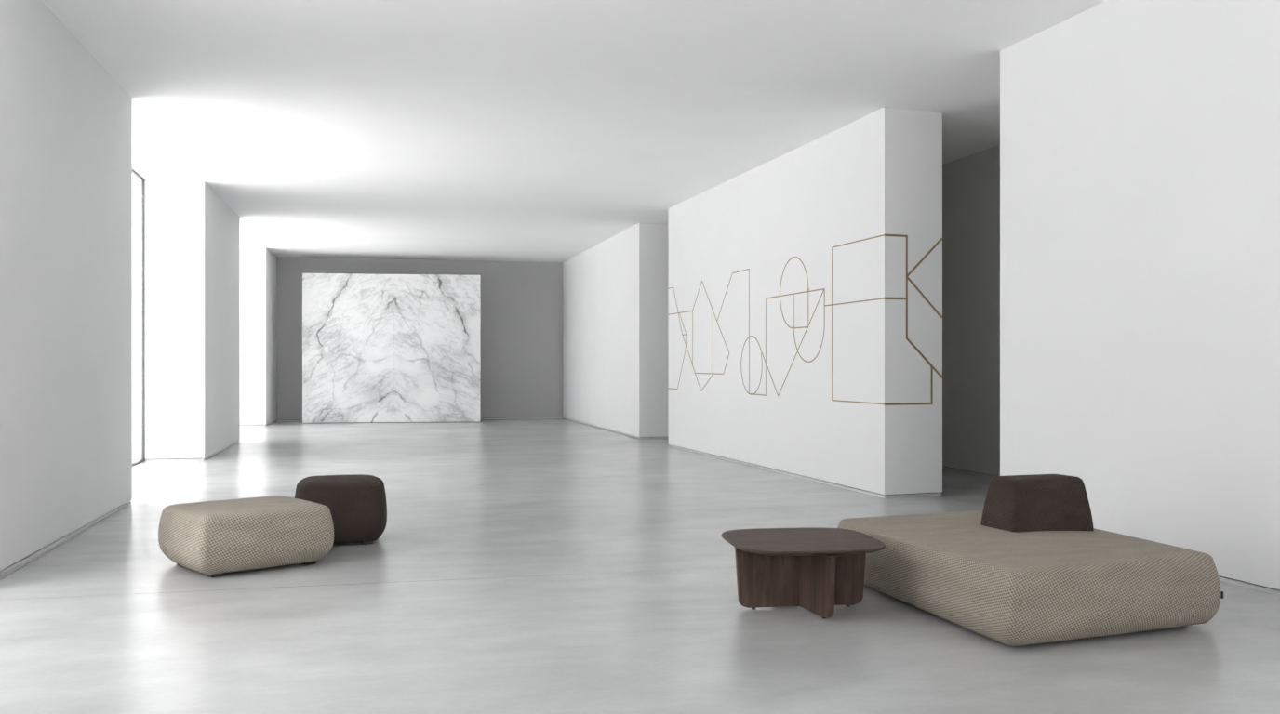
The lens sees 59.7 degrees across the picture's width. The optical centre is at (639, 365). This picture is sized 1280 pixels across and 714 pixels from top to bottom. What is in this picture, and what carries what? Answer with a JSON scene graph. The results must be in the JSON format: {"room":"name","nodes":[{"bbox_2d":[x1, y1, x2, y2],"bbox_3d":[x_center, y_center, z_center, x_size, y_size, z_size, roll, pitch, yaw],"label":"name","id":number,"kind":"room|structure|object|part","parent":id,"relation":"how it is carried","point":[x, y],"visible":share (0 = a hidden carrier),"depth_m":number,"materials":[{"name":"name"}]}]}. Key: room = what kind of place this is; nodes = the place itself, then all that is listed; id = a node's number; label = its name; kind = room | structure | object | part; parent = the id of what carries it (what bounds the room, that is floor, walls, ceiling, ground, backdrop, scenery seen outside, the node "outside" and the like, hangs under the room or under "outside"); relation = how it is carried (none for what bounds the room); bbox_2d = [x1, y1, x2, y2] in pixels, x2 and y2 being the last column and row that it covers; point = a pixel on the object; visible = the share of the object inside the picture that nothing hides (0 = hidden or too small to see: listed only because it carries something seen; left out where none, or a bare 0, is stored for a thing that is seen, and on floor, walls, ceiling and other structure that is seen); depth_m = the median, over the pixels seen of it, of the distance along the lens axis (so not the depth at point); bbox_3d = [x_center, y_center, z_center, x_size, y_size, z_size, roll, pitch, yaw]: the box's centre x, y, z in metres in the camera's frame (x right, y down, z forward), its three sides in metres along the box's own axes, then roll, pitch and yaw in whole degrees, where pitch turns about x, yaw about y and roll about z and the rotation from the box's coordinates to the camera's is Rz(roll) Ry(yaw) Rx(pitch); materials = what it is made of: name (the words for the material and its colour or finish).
{"room":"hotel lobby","nodes":[
{"label":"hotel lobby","id":0,"kind":"room"},
{"bbox_2d":[0,0,132,571],"bbox_3d":[-4.977,-0.635,8.700,1.057,3.970,4.365,0,0,-14],"label":"wall","id":1,"kind":"structure","parent":0,"point":[66,123],"depth_m":8.50,"materials":[{"name":"white paint"}]},
{"bbox_2d":[0,500,131,575],"bbox_3d":[-4.977,1.338,8.700,1.043,0.024,4.351,0,0,-14],"label":"baseboard","id":2,"kind":"structure","parent":1,"relation":"attached to","point":[68,536],"depth_m":8.47,"materials":[{"name":"paint"}]},
{"bbox_2d":[132,178,239,460],"bbox_3d":[-7.147,-0.635,17.687,1.105,3.970,3.985,0,0,-14],"label":"wall","id":3,"kind":"structure","parent":0,"point":[192,235],"depth_m":15.81,"materials":[{"name":"white paint"}]},
{"bbox_2d":[132,169,144,466],"bbox_3d":[-6.377,-0.635,13.215,0.030,3.966,5.066,0,0,-14],"label":"window","id":4,"kind":"structure","parent":3,"relation":"in","point":[136,174],"depth_m":15.65,"materials":[{"name":"metal"}]},
{"bbox_2d":[132,440,239,462],"bbox_3d":[-7.147,1.338,17.687,1.091,0.024,3.971,0,0,-14],"label":"baseboard","id":5,"kind":"structure","parent":3,"relation":"attached to","point":[220,450],"depth_m":15.83,"materials":[{"name":"paint"}]},
{"bbox_2d":[240,247,276,425],"bbox_3d":[-9.072,-0.635,25.707,1.170,3.970,2.150,0,0,-14],"label":"wall","id":6,"kind":"structure","parent":0,"point":[258,265],"depth_m":24.74,"materials":[{"name":"white paint"}]},
{"bbox_2d":[240,420,276,426],"bbox_3d":[-9.072,1.338,25.707,1.156,0.024,2.136,0,0,-14],"label":"baseboard","id":7,"kind":"structure","parent":6,"relation":"attached to","point":[274,420],"depth_m":24.73,"materials":[{"name":"paint"}]},
{"bbox_2d":[276,256,562,420],"bbox_3d":[-4.642,-0.635,27.972,10.850,3.970,0.450,0,0,-14],"label":"wall","id":8,"kind":"structure","parent":0,"point":[522,302],"depth_m":28.10,"materials":[{"name":"grey paint"}]},
{"bbox_2d":[276,417,563,421],"bbox_3d":[-4.642,1.338,27.972,10.836,0.024,0.436,0,0,-14],"label":"baseboard","id":9,"kind":"structure","parent":8,"relation":"attached to","point":[507,418],"depth_m":28.16,"materials":[{"name":"metal"}]},
{"bbox_2d":[41,0,1106,262],"bbox_3d":[-0.699,-2.720,11.822,10.950,0.200,33.900,0,0,-14],"label":"ceiling","id":10,"kind":"structure","parent":0,"point":[474,130],"depth_m":10.90,"materials":[{"name":"paint"}]},
{"bbox_2d":[562,223,668,438],"bbox_3d":[0.223,-0.635,24.729,2.495,3.970,8.140,0,0,-14],"label":"wall","id":11,"kind":"structure","parent":0,"point":[616,291],"depth_m":22.12,"materials":[{"name":"white paint"}]},
{"bbox_2d":[563,417,668,439],"bbox_3d":[0.223,1.338,24.729,2.481,0.024,8.126,0,0,-14],"label":"baseboard","id":12,"kind":"structure","parent":11,"relation":"attached to","point":[564,418],"depth_m":21.95,"materials":[{"name":"paint"}]},
{"bbox_2d":[0,418,1279,713],"bbox_3d":[-0.699,1.425,11.822,10.950,0.150,33.900,0,0,-14],"label":"floor","id":13,"kind":"structure","parent":0,"point":[517,566],"depth_m":5.92,"materials":[{"name":"concrete"}]},
{"bbox_2d":[158,495,333,577],"bbox_3d":[-2.677,1.137,7.592,0.967,0.425,0.899,0,0,-41],"label":"ottoman","id":14,"kind":"object","parent":13,"relation":"on","point":[214,539],"visible":1,"depth_m":7.26,"materials":[{"name":"beige fabric"}]},
{"bbox_2d":[294,474,386,545],"bbox_3d":[-2.301,1.101,8.579,0.694,0.498,0.664,0,0,-16],"label":"pouf","id":15,"kind":"object","parent":13,"relation":"on","point":[356,504],"visible":0.77,"depth_m":8.31,"materials":[{"name":"brown fabric"}]},
{"bbox_2d":[302,273,480,423],"bbox_3d":[-5.841,-0.400,26.346,4.110,3.500,0.141,0,0,-8],"label":"marble slab","id":16,"kind":"object","parent":13,"relation":"on","point":[377,348],"visible":1,"depth_m":26.27,"materials":[{"name":"white stone"}]},
{"bbox_3d":[-5.841,1.343,26.346,4.050,0.013,0.110,0,0,-8],"label":"plate","id":17,"kind":"part","parent":16,"relation":"part of","materials":[{"name":"white stone"}]},
{"bbox_2d":[721,527,885,618],"bbox_3d":[0.896,1.157,6.215,0.830,0.385,0.830,0,0,-8],"label":"coffee table","id":18,"kind":"object","parent":13,"relation":"on","point":[816,570],"visible":1,"depth_m":6.17,"materials":[{"name":"brown wood"}]},
{"bbox_3d":[0.711,1.168,6.190,0.374,0.340,0.093,0,0,-8],"label":"leg","id":19,"kind":"part","parent":18,"relation":"part of","materials":[{"name":"brown wood"}]},
{"bbox_3d":[0.956,1.168,6.038,0.093,0.340,0.374,0,0,-19],"label":"leg","id":20,"kind":"part","parent":18,"relation":"part of","materials":[{"name":"brown wood"}]},
{"bbox_3d":[1.082,1.168,6.240,0.374,0.340,0.093,0,0,-8],"label":"leg","id":21,"kind":"part","parent":18,"relation":"part of","materials":[{"name":"brown wood"}]},
{"bbox_2d":[837,474,1223,646],"bbox_3d":[2.099,0.994,6.380,1.389,0.712,2.115,0,0,-15],"label":"lounge sofa","id":22,"kind":"object","parent":13,"relation":"on","point":[1033,566],"visible":0.94,"depth_m":5.65,"materials":[{"name":"beige woven fabric"},{"name":"dark brown woven fabric"}]},
{"bbox_3d":[2.303,0.814,6.480,0.564,0.352,0.338,0,0,-19],"label":"backrest","id":23,"kind":"part","parent":22,"relation":"part of","materials":[{"name":"brown fabric"}]},
{"bbox_2d":[668,107,942,495],"bbox_3d":[1.875,-0.635,15.084,0.823,3.970,7.564,0,0,-15],"label":"wall","id":24,"kind":"structure","parent":0,"point":[880,173],"depth_m":12.83,"materials":[{"name":"white paint"}]},
{"bbox_2d":[667,234,942,405],"bbox_3d":[1.478,-0.465,14.970,0.705,1.740,7.531,0,0,-21],"label":"line drawing","id":25,"kind":"object","parent":24,"relation":"attached to","point":[896,235],"visible":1,"depth_m":12.71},
{"bbox_2d":[668,444,941,498],"bbox_3d":[1.875,1.338,15.084,0.808,0.024,7.549,0,0,-15],"label":"baseboard","id":26,"kind":"structure","parent":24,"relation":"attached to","point":[701,453],"depth_m":12.85,"materials":[{"name":"paint"}]},
{"bbox_2d":[942,145,999,476],"bbox_3d":[3.868,-0.635,15.294,0.330,3.970,11.880,0,0,-14],"label":"wall","id":27,"kind":"structure","parent":0,"point":[970,183],"depth_m":13.88,"materials":[{"name":"grey paint"}]},
{"bbox_2d":[1000,0,1279,590],"bbox_3d":[5.786,-0.635,3.128,2.184,3.970,13.383,0,0,-15],"label":"wall","id":28,"kind":"structure","parent":0,"point":[1140,140],"depth_m":7.58,"materials":[{"name":"white paint"}]},
{"bbox_2d":[942,466,1279,596],"bbox_3d":[4.538,1.338,8.746,2.661,0.024,24.868,0,0,-15],"label":"baseboard","id":29,"kind":"structure","parent":28,"relation":"attached to","point":[1221,579],"depth_m":6.85,"materials":[{"name":"paint"}]}
]}

